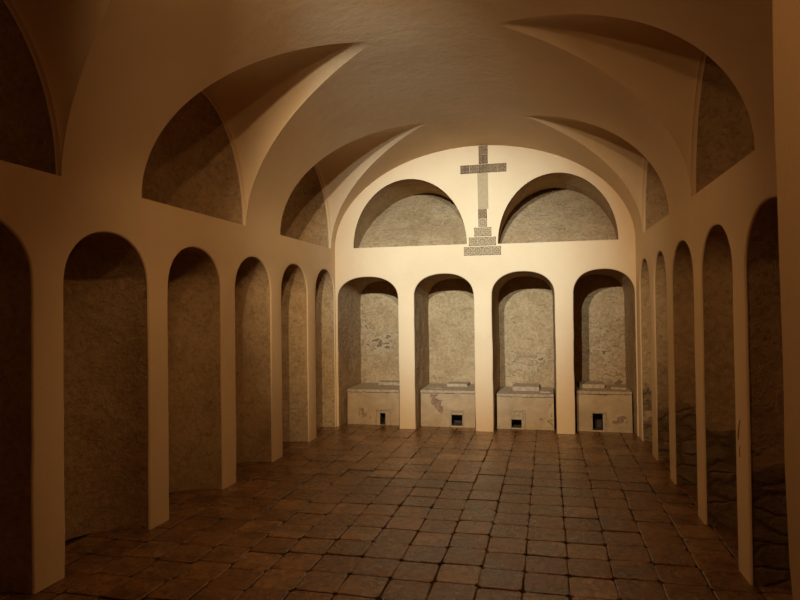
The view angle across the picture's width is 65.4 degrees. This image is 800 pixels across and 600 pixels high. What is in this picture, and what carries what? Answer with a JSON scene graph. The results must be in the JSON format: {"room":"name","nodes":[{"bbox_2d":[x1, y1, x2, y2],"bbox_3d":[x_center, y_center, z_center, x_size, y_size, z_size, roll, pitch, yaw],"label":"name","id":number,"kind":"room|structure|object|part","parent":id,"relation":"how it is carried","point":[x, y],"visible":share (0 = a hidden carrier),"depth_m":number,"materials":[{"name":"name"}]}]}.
{"room":"crypt","nodes":[
{"label":"crypt","id":0,"kind":"room"},
{"bbox_2d":[0,160,336,593],"bbox_3d":[-1.739,0.480,5.099,0.014,2.438,7.180,-1,-1,14],"label":"wall","id":1,"kind":"structure","parent":0,"point":[48,214],"depth_m":4.57,"materials":[{"name":"paint"}]},
{"bbox_2d":[0,222,31,593],"bbox_3d":[-2.432,0.607,3.232,0.467,2.147,0.822,-1,-1,13],"label":"arched niche","id":2,"kind":"object","parent":1,"relation":"attached to","point":[15,281],"visible":1,"depth_m":3.59,"materials":[{"name":"paint"}]},
{"bbox_2d":[63,232,147,540],"bbox_3d":[-2.183,0.617,4.258,0.468,2.150,0.833,-1,-1,13],"label":"arched niche","id":3,"kind":"object","parent":1,"relation":"attached to","point":[105,335],"visible":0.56,"depth_m":4.59,"materials":[{"name":"paint"}]},
{"bbox_2d":[167,247,221,492],"bbox_3d":[-1.935,0.632,5.280,0.470,2.150,0.812,-1,-1,13],"label":"arched niche","id":4,"kind":"object","parent":1,"relation":"attached to","point":[193,296],"visible":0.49,"depth_m":5.63,"materials":[{"name":"paint"}]},
{"bbox_2d":[235,257,270,462],"bbox_3d":[-1.688,0.643,6.293,0.469,2.147,0.784,-1,-1,13],"label":"arched niche","id":5,"kind":"object","parent":1,"relation":"attached to","point":[252,287],"visible":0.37,"depth_m":6.63,"materials":[{"name":"paint"}]},
{"bbox_2d":[281,264,307,441],"bbox_3d":[-1.445,0.656,7.291,0.468,2.150,0.769,-1,-1,13],"label":"arched niche","id":6,"kind":"object","parent":1,"relation":"attached to","point":[293,286],"visible":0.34,"depth_m":7.62,"materials":[{"name":"paint"}]},
{"bbox_2d":[315,269,334,426],"bbox_3d":[-1.211,0.669,8.262,0.472,2.143,0.727,-1,-1,13],"label":"arched niche","id":7,"kind":"object","parent":1,"relation":"attached to","point":[324,293],"visible":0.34,"depth_m":8.57,"materials":[{"name":"paint"}]},
{"bbox_2d":[10,0,774,249],"bbox_3d":[0.175,-1.416,4.680,4.012,1.301,7.200,-1,-1,13],"label":"ceiling","id":8,"kind":"structure","parent":0,"point":[358,91],"depth_m":4.71,"materials":[{"name":"paint"}]},
{"bbox_2d":[0,0,60,175],"bbox_3d":[-2.521,-1.298,3.096,0.538,1.083,1.605,-1,-1,13],"label":"lunette recess","id":9,"kind":"object","parent":8,"relation":"attached to","point":[26,137],"visible":0.85,"depth_m":3.74,"materials":[{"name":"paint"}]},
{"bbox_2d":[142,90,245,225],"bbox_3d":[-1.964,-1.274,5.394,0.544,1.093,1.605,-1,-1,13],"label":"lunette recess","id":10,"kind":"object","parent":8,"relation":"attached to","point":[192,164],"visible":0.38,"depth_m":5.82,"materials":[{"name":"paint"}]},
{"bbox_2d":[280,164,330,247],"bbox_3d":[-1.394,-1.256,7.733,0.542,1.113,1.635,-1,-1,13],"label":"lunette recess","id":11,"kind":"object","parent":8,"relation":"attached to","point":[305,217],"visible":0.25,"depth_m":8.30,"materials":[{"name":"paint"}]},
{"bbox_2d":[643,136,696,232],"bbox_3d":[2.864,-1.315,6.346,0.541,1.083,1.514,-1,-1,13],"label":"lunette recess","id":12,"kind":"object","parent":8,"relation":"attached to","point":[655,203],"visible":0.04,"depth_m":7.03,"materials":[{"name":"paint"}]},
{"bbox_2d":[691,52,754,195],"bbox_3d":[2.332,-1.344,4.032,0.535,1.083,1.474,-1,-1,13],"label":"lunette recess","id":13,"kind":"object","parent":8,"relation":"attached to","point":[724,137],"visible":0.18,"depth_m":4.63,"materials":[{"name":"paint"}]},
{"bbox_2d":[0,421,792,599],"bbox_3d":[0.156,1.669,4.293,5.100,0.018,9.950,-1,-1,13],"label":"floor","id":14,"kind":"structure","parent":0,"point":[351,511],"depth_m":4.49,"materials":[{"name":"tile"}]},
{"bbox_2d":[347,380,399,425],"bbox_3d":[-0.296,1.472,9.019,0.745,0.540,0.722,-1,-1,13],"label":"altar","id":15,"kind":"object","parent":14,"relation":"on","point":[368,403],"visible":0.94,"depth_m":8.70,"materials":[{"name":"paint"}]},
{"bbox_3d":[-0.299,1.265,9.023,0.745,0.048,0.722,-1,-1,13],"label":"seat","id":16,"kind":"part","parent":15,"relation":"part of","materials":[{"name":"stone"}]},
{"bbox_2d":[420,381,475,427],"bbox_3d":[0.725,1.455,8.780,0.742,0.539,0.721,-1,-1,13],"label":"altar","id":17,"kind":"object","parent":14,"relation":"on","point":[452,403],"visible":0.99,"depth_m":8.47,"materials":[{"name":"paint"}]},
{"bbox_3d":[0.722,1.244,8.783,0.742,0.048,0.719,-1,-1,13],"label":"seat","id":18,"kind":"part","parent":17,"relation":"part of","materials":[{"name":"stone"}]},
{"bbox_2d":[497,383,553,429],"bbox_3d":[1.728,1.445,8.541,0.734,0.527,0.723,-1,-1,13],"label":"altar","id":19,"kind":"object","parent":14,"relation":"on","point":[528,406],"visible":1,"depth_m":8.23,"materials":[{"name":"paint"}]},
{"bbox_3d":[1.725,1.257,8.544,0.734,0.049,0.723,-1,-1,13],"label":"seat","id":20,"kind":"part","parent":19,"relation":"part of","materials":[{"name":"stone"}]},
{"bbox_2d":[575,381,632,432],"bbox_3d":[2.693,1.406,8.315,0.681,0.574,0.722,-1,-1,13],"label":"altar","id":21,"kind":"object","parent":14,"relation":"on","point":[599,406],"visible":1,"depth_m":8.01,"materials":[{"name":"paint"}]},
{"bbox_3d":[2.690,1.187,8.318,0.681,0.048,0.722,-1,-1,13],"label":"seat","id":22,"kind":"part","parent":21,"relation":"part of","materials":[{"name":"stone"}]},
{"bbox_2d":[335,145,638,435],"bbox_3d":[1.014,-0.159,8.153,3.922,3.740,0.014,-1,-1,13],"label":"wall","id":23,"kind":"structure","parent":0,"point":[563,263],"depth_m":8.12,"materials":[{"name":"paint"}]},
{"bbox_2d":[338,277,398,425],"bbox_3d":[-0.324,0.710,8.954,0.868,2.060,0.960,-1,-1,13],"label":"arched niche","id":24,"kind":"object","parent":23,"relation":"attached to","point":[368,333],"visible":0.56,"depth_m":9.39,"materials":[{"name":"paint"}]},
{"bbox_2d":[354,179,466,247],"bbox_3d":[0.244,-1.169,8.917,1.582,0.914,1.120,-1,-1,13],"label":"lunette recess","id":25,"kind":"object","parent":23,"relation":"attached to","point":[395,216],"visible":0.92,"depth_m":8.91,"materials":[{"name":"paint"}]},
{"bbox_2d":[414,274,474,427],"bbox_3d":[0.697,0.686,8.714,0.810,2.076,0.960,-1,-1,13],"label":"arched niche","id":26,"kind":"object","parent":23,"relation":"attached to","point":[443,303],"visible":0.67,"depth_m":9.15,"materials":[{"name":"paint"}]},
{"bbox_2d":[460,145,505,255],"bbox_3d":[1.093,-1.302,8.138,0.599,1.433,0.016,-1,-1,13],"label":"cross","id":27,"kind":"object","parent":23,"relation":"attached to","point":[484,167],"visible":1,"depth_m":8.13,"materials":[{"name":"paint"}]},
{"bbox_2d":[492,271,556,429],"bbox_3d":[1.700,0.668,8.477,0.809,2.080,0.960,-1,-1,13],"label":"arched niche","id":28,"kind":"object","parent":23,"relation":"attached to","point":[523,302],"visible":0.91,"depth_m":8.91,"materials":[{"name":"paint"}]},
{"bbox_2d":[498,173,617,243],"bbox_3d":[2.118,-1.179,8.477,1.510,0.891,1.125,-1,-1,13],"label":"lunette recess","id":29,"kind":"object","parent":23,"relation":"attached to","point":[581,212],"visible":0.97,"depth_m":8.45,"materials":[{"name":"paint"}]},
{"bbox_2d":[573,269,636,434],"bbox_3d":[2.665,0.650,8.250,0.751,2.085,0.960,-1,-1,13],"label":"arched niche","id":30,"kind":"object","parent":23,"relation":"attached to","point":[603,299],"visible":0.67,"depth_m":8.68,"materials":[{"name":"paint"}]},
{"bbox_2d":[635,136,776,585],"bbox_3d":[2.131,0.418,4.186,0.016,2.438,7.180,-1,-1,13],"label":"wall","id":31,"kind":"structure","parent":0,"point":[733,200],"depth_m":4.19,"materials":[{"name":"paint"}]},
{"bbox_2d":[641,259,651,440],"bbox_3d":[3.028,0.595,7.036,0.470,2.148,0.720,-1,-1,13],"label":"arched niche","id":32,"kind":"object","parent":31,"relation":"attached to","point":[645,292],"visible":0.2,"depth_m":7.42,"materials":[{"name":"paint"}]},
{"bbox_2d":[655,251,669,460],"bbox_3d":[2.811,0.585,6.092,0.469,2.146,0.682,-1,-1,13],"label":"arched niche","id":33,"kind":"object","parent":31,"relation":"attached to","point":[660,275],"visible":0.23,"depth_m":6.46,"materials":[{"name":"paint"}]},
{"bbox_2d":[673,241,696,485],"bbox_3d":[2.595,0.574,5.133,0.475,2.151,0.851,-1,-1,13],"label":"arched niche","id":34,"kind":"object","parent":31,"relation":"attached to","point":[683,282],"visible":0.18,"depth_m":5.57,"materials":[{"name":"paint"}]},
{"bbox_2d":[703,225,737,527],"bbox_3d":[2.360,0.561,4.121,0.469,2.145,0.790,-1,-1,13],"label":"arched niche","id":35,"kind":"object","parent":31,"relation":"attached to","point":[719,368],"visible":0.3,"depth_m":4.52,"materials":[{"name":"paint"}]},
{"bbox_2d":[747,197,791,589],"bbox_3d":[2.132,0.548,3.123,0.469,2.146,0.806,-1,-1,13],"label":"arched niche","id":36,"kind":"object","parent":31,"relation":"attached to","point":[771,565],"visible":0.73,"depth_m":3.54,"materials":[{"name":"paint"}]},
{"bbox_2d":[773,0,799,599],"bbox_3d":[-0.696,-0.248,0.910,4.020,3.740,0.550,-1,-1,13],"label":"wall","id":37,"kind":"structure","parent":0,"point":[786,13],"depth_m":0.86,"materials":[{"name":"paint"}]}
]}

